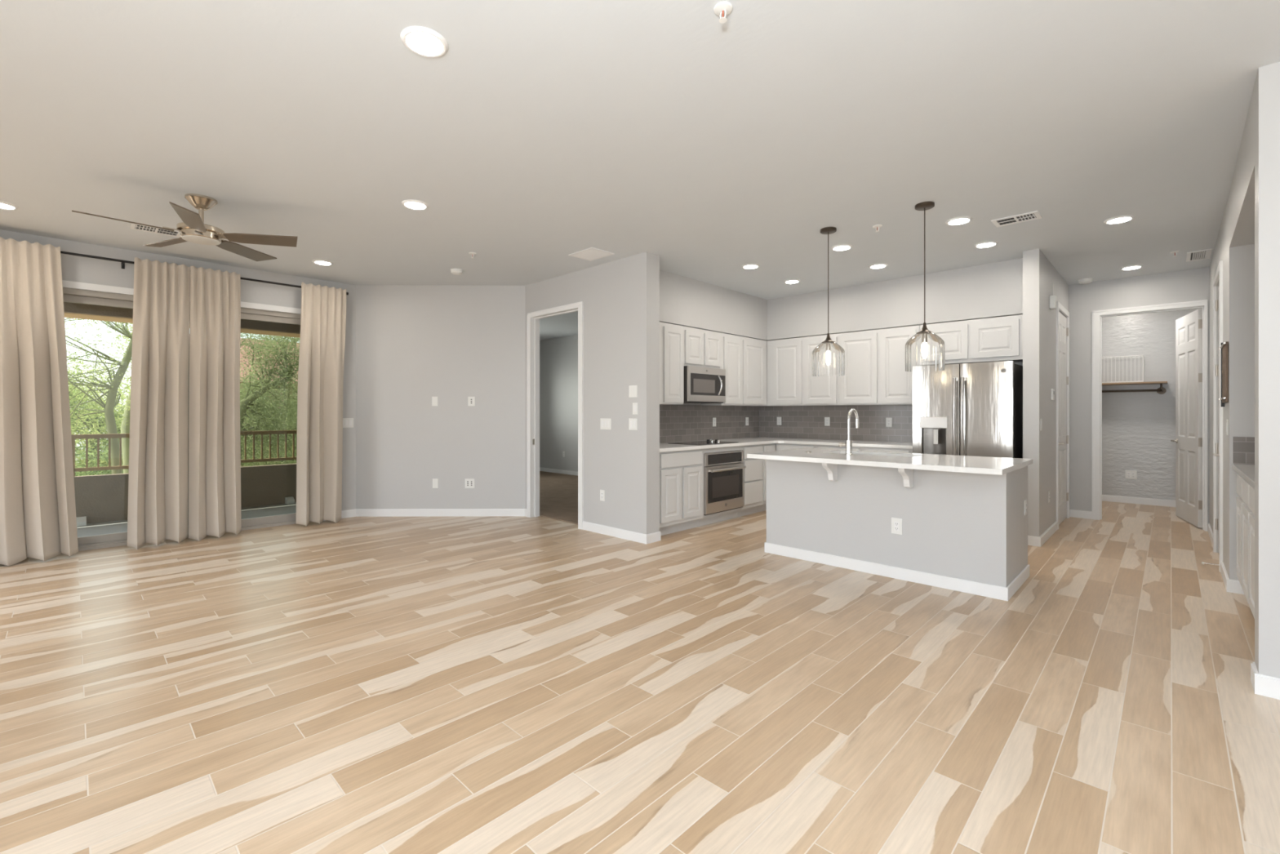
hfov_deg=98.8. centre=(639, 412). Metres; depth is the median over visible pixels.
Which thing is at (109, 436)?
balcony railing
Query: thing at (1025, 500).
wall outlet
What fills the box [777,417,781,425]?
wall outlet
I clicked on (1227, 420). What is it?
light switch
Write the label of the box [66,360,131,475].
palo verde
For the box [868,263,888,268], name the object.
recessed light
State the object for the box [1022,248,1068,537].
wall
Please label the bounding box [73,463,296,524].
wall
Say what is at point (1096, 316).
trim
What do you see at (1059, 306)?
trim
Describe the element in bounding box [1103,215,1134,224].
recessed light
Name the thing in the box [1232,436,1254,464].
tile backsplash
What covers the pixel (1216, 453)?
door
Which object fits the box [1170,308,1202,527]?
door
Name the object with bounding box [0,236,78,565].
curtain
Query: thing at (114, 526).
floor
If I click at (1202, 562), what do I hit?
door stop
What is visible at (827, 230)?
pendant light
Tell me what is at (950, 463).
island countertop
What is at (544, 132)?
ceiling
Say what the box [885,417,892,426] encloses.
wall outlet
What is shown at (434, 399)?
wall plate
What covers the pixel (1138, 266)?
recessed light
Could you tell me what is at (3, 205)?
recessed light
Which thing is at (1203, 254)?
ceiling vent
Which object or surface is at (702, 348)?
upper cabinet
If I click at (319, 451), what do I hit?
curtain
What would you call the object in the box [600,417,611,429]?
light switch
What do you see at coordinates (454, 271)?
smoke detector
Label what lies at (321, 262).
recessed light
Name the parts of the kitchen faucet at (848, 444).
lever handle, spout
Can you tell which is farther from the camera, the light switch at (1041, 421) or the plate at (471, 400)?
the plate at (471, 400)
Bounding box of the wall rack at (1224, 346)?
[1218,341,1228,406]
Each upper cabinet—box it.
[659,321,684,404]
[683,325,721,368]
[700,333,766,405]
[767,333,848,405]
[838,324,920,404]
[920,314,1022,365]
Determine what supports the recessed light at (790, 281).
in the ceiling
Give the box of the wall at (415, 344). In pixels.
[355,284,524,508]
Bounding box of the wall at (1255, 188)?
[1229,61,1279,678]
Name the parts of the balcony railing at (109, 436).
post, rail, rail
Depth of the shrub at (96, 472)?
11.05 m
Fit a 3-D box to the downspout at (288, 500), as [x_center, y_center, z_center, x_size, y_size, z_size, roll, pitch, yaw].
[-4.982,1.250,7.808,0.120,0.090,0.090,0,0,44]
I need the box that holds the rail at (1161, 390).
[1102,383,1166,394]
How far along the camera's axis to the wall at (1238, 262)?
3.89 m
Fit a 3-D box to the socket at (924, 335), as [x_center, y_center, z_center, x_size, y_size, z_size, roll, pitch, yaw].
[2.142,-0.562,4.128,0.038,0.070,0.038,0,0,44]
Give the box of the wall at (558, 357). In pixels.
[539,334,577,471]
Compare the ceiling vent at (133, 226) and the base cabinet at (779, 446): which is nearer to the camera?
the ceiling vent at (133, 226)
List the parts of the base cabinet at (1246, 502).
drawer, door, drawer, door, drawer, door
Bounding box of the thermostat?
[1050,388,1054,399]
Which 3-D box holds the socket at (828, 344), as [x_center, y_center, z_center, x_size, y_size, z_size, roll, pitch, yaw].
[1.607,-0.562,4.683,0.038,0.070,0.038,0,0,44]
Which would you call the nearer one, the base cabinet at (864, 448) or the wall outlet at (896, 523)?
the wall outlet at (896, 523)
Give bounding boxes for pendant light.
[812,226,844,376]
[905,201,945,371]
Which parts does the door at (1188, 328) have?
lever handle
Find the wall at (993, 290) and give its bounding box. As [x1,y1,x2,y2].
[659,257,1022,343]
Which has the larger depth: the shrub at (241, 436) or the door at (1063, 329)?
the shrub at (241, 436)
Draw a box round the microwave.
[683,365,725,403]
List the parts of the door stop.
rod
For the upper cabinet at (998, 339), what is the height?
0.454 m
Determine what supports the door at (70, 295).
in the wall at (73, 268)
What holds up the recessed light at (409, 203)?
in the ceiling
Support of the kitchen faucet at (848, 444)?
on the island countertop at (950, 463)
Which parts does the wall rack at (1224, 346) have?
wood panel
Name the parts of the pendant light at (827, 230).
cord, lamp shade, bulb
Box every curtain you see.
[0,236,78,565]
[127,257,190,549]
[188,265,240,541]
[296,282,346,526]
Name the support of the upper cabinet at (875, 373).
attached to the wall at (1020, 363)
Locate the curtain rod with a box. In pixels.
[60,250,348,294]
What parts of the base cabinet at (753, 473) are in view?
drawer, drawer, drawer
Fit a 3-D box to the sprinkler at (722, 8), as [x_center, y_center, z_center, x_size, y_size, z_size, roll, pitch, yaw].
[0.322,-1.541,2.123,0.072,0.047,0.072,0,0,44]
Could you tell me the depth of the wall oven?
6.29 m
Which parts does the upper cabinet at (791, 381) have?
door, door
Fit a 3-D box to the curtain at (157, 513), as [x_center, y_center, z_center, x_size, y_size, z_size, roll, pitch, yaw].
[-4.611,-0.092,5.269,0.162,2.728,0.457,0,0,44]
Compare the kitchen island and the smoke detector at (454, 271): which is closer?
the kitchen island
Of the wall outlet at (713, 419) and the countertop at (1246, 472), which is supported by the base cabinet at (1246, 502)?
the countertop at (1246, 472)
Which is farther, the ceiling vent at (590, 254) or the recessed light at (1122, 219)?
the ceiling vent at (590, 254)
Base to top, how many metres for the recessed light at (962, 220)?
0.012 m
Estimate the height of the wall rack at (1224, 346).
0.495 m
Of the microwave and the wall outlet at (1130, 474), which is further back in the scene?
the wall outlet at (1130, 474)
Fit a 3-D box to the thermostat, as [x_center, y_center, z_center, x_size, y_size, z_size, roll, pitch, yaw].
[4.325,-0.190,5.750,0.023,0.120,0.090,0,0,44]
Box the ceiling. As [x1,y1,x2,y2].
[0,0,1279,340]
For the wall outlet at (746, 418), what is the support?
attached to the tile backsplash at (677, 423)
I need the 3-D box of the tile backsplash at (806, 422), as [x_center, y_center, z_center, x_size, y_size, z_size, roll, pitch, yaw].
[2.587,0.133,7.256,2.309,0.454,0.008,0,0,44]
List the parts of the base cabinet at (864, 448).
drawer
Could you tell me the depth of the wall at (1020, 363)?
7.98 m
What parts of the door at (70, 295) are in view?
fixed panel, head casing, sliding panel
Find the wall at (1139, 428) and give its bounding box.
[1068,266,1209,523]
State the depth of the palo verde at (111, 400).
8.28 m
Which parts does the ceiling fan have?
blade, blade, blade, blade, blade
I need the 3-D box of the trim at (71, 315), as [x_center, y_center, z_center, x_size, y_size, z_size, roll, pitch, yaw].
[-6.321,-1.285,6.669,0.440,0.320,6.800,0,0,44]
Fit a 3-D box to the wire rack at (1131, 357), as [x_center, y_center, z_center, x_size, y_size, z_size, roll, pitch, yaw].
[6.415,-0.601,7.972,1.328,0.370,0.248,0,0,44]
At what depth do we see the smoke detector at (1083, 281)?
6.41 m
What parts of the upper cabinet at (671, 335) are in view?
door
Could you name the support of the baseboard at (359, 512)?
attached to the wall at (415, 344)
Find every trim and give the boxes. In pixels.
[63,302,300,333]
[64,312,300,337]
[1056,301,1069,528]
[1091,299,1207,531]
[1213,260,1222,572]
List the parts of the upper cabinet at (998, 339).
door, door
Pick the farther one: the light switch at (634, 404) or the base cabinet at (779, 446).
the base cabinet at (779, 446)
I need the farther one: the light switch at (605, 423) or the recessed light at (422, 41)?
the light switch at (605, 423)
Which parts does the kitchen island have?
skirting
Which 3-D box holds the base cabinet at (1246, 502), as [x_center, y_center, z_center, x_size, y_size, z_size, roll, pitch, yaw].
[3.802,0.837,3.012,0.615,0.876,1.807,0,0,44]
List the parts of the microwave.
handle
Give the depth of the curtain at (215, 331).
5.56 m
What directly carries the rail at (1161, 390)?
attached to the wall at (1139, 428)
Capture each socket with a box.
[826,342,831,351]
[921,333,927,342]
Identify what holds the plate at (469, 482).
attached to the wall at (415, 344)
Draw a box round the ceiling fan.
[71,193,297,261]
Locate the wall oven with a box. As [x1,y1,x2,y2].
[703,449,746,515]
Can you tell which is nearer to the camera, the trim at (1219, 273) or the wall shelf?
the trim at (1219, 273)
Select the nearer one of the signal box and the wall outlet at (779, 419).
the signal box
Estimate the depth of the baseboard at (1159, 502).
7.65 m
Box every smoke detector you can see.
[450,268,463,275]
[1077,278,1093,284]
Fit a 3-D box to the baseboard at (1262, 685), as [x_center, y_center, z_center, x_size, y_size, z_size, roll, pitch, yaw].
[3.648,1.230,1.777,2.226,0.091,0.173,0,0,44]
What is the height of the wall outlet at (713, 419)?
0.116 m
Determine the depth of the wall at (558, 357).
11.43 m
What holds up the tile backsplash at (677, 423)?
attached to the wall at (683, 403)
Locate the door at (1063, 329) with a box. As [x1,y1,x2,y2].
[1058,311,1068,524]
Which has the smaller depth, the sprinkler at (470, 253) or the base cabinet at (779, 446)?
the sprinkler at (470, 253)
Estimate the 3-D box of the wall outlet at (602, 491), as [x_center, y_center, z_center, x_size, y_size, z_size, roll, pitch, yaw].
[-0.397,0.871,5.774,0.072,0.116,0.009,0,0,44]
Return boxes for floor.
[0,471,1279,853]
[76,502,296,537]
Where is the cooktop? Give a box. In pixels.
[670,439,738,444]
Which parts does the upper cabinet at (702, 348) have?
door, door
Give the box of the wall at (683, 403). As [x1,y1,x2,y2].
[663,403,759,443]
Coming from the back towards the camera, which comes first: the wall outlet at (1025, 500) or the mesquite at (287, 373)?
the mesquite at (287, 373)
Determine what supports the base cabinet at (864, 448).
on the floor at (462, 684)
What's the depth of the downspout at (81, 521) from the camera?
6.29 m
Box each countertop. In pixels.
[659,437,912,452]
[746,448,1033,475]
[1231,463,1254,488]
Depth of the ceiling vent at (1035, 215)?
4.42 m
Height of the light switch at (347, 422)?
0.116 m
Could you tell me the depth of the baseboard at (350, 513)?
6.67 m
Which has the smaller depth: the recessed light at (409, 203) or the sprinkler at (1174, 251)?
the recessed light at (409, 203)
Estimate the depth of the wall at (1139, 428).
7.47 m
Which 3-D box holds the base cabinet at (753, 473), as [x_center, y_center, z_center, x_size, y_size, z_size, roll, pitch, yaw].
[1.184,0.837,6.992,0.620,0.876,0.455,0,0,44]
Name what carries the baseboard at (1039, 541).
attached to the wall at (1039, 321)
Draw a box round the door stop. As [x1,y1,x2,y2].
[1201,561,1219,565]
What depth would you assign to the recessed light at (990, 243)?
5.09 m
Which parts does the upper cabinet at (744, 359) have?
door, door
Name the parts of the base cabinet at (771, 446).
door, drawer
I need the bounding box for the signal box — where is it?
[1049,282,1056,309]
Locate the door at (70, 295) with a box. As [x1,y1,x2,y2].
[61,280,301,553]
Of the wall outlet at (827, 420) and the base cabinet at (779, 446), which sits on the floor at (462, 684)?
the base cabinet at (779, 446)
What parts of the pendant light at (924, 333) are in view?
cord, bulb, lamp shade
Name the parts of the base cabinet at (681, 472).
door, drawer, door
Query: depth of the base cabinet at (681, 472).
5.78 m
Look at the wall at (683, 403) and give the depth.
6.93 m
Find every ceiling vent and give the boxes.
[129,222,180,237]
[568,247,614,261]
[991,210,1042,226]
[1186,248,1212,262]
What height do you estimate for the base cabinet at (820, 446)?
0.876 m
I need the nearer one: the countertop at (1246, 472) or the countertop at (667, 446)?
the countertop at (1246, 472)
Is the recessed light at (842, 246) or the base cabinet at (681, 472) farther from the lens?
the base cabinet at (681, 472)
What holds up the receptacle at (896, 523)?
attached to the wall outlet at (896, 523)
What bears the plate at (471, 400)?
attached to the wall at (415, 344)
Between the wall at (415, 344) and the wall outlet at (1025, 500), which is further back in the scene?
the wall at (415, 344)
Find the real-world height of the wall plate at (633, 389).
0.116 m
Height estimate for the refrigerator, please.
1.775 m
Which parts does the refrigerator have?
dispenser panel, door, handle, handle, door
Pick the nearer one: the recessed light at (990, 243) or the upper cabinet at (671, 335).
the recessed light at (990, 243)
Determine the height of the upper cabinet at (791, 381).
0.899 m
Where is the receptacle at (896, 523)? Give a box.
[894,521,898,530]
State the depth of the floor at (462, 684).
2.45 m
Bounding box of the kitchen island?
[764,459,1029,600]
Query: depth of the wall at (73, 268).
6.00 m
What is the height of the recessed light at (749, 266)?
0.012 m
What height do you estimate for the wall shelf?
0.022 m
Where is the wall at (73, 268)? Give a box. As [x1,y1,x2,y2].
[0,229,355,510]
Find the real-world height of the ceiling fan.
0.317 m
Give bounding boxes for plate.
[431,396,437,405]
[432,478,438,488]
[465,478,474,488]
[467,396,475,405]
[628,385,637,397]
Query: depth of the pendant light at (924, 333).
4.13 m
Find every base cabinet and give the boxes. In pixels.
[659,448,702,535]
[697,445,742,526]
[737,444,762,517]
[757,443,775,512]
[775,443,816,450]
[816,444,862,450]
[862,446,912,453]
[1236,473,1254,617]
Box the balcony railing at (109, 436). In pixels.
[71,430,297,476]
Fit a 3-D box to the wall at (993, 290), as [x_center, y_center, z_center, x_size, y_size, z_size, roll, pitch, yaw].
[1.921,-1.285,5.856,3.320,0.560,2.950,0,0,44]
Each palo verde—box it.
[64,317,133,474]
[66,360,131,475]
[108,324,132,473]
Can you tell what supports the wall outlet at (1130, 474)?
attached to the wall at (1139, 428)
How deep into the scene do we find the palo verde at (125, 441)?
9.88 m
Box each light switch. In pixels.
[342,417,353,427]
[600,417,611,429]
[628,417,637,430]
[632,402,637,414]
[1040,418,1042,431]
[1226,418,1228,435]
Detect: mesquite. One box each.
[240,333,300,466]
[240,368,297,466]
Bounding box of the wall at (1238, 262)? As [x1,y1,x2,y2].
[1209,193,1254,580]
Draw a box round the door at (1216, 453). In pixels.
[1213,287,1218,551]
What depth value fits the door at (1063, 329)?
6.42 m
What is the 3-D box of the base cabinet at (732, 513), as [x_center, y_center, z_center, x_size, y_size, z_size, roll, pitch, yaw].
[0.751,0.837,6.560,0.600,0.876,0.764,0,0,44]
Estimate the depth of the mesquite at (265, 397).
17.41 m
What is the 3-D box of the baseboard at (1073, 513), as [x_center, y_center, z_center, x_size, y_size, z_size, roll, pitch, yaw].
[5.335,1.230,6.642,0.210,0.091,0.013,0,0,44]
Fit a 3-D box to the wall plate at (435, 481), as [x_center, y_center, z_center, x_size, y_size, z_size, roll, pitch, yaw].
[-2.517,0.870,6.751,0.072,0.116,0.006,0,0,-1]
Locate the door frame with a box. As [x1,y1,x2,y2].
[526,301,583,529]
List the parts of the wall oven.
control panel, control glass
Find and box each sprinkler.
[468,252,476,258]
[713,1,732,23]
[872,224,881,231]
[1169,250,1180,257]
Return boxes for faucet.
[838,408,858,454]
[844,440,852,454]
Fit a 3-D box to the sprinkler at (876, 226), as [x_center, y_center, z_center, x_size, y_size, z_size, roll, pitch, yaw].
[1.990,-1.541,4.600,0.072,0.047,0.072,0,0,44]
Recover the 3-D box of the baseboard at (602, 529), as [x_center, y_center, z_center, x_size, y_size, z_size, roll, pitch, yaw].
[-0.608,1.230,6.112,2.068,0.091,0.208,0,0,44]
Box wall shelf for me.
[1102,381,1167,385]
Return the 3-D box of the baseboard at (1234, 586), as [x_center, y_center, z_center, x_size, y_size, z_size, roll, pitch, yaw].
[5.191,1.230,4.855,0.138,0.091,2.783,0,0,44]
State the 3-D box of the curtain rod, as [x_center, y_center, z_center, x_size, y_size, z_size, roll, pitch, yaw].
[-4.760,-1.410,5.340,0.132,0.070,3.530,0,0,44]
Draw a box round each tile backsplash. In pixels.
[659,404,759,443]
[759,404,912,442]
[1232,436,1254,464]
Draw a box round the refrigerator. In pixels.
[912,360,1022,458]
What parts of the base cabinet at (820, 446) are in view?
drawer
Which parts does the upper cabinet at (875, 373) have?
door, door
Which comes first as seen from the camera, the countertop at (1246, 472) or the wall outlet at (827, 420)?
the countertop at (1246, 472)
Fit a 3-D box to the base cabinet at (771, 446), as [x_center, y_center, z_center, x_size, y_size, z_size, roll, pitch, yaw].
[1.454,0.837,7.272,0.620,0.876,0.318,0,0,44]
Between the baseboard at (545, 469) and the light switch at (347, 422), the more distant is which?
the baseboard at (545, 469)
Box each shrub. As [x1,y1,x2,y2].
[75,442,123,475]
[240,435,297,466]
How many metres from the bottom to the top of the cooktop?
0.034 m
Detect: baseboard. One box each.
[323,508,355,520]
[355,508,524,516]
[524,508,661,543]
[539,466,577,475]
[1027,520,1057,546]
[1069,509,1091,519]
[1102,494,1175,506]
[1207,522,1244,594]
[1250,662,1279,699]
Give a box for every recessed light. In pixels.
[0,200,18,209]
[312,259,333,265]
[400,26,448,57]
[401,199,428,209]
[741,263,759,269]
[783,279,799,284]
[831,244,852,251]
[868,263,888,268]
[945,216,972,225]
[973,240,998,248]
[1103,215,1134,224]
[1120,264,1143,270]
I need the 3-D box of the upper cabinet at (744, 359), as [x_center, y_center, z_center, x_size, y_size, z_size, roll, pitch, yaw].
[1.276,-0.544,7.324,0.348,0.899,1.068,0,0,44]
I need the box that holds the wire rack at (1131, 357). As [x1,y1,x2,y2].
[1102,355,1143,382]
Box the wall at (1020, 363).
[759,343,1022,442]
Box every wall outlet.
[600,489,604,501]
[712,417,715,426]
[745,417,748,425]
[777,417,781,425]
[824,417,830,426]
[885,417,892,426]
[891,517,902,534]
[1024,499,1026,515]
[1125,470,1137,479]
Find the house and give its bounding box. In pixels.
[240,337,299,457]

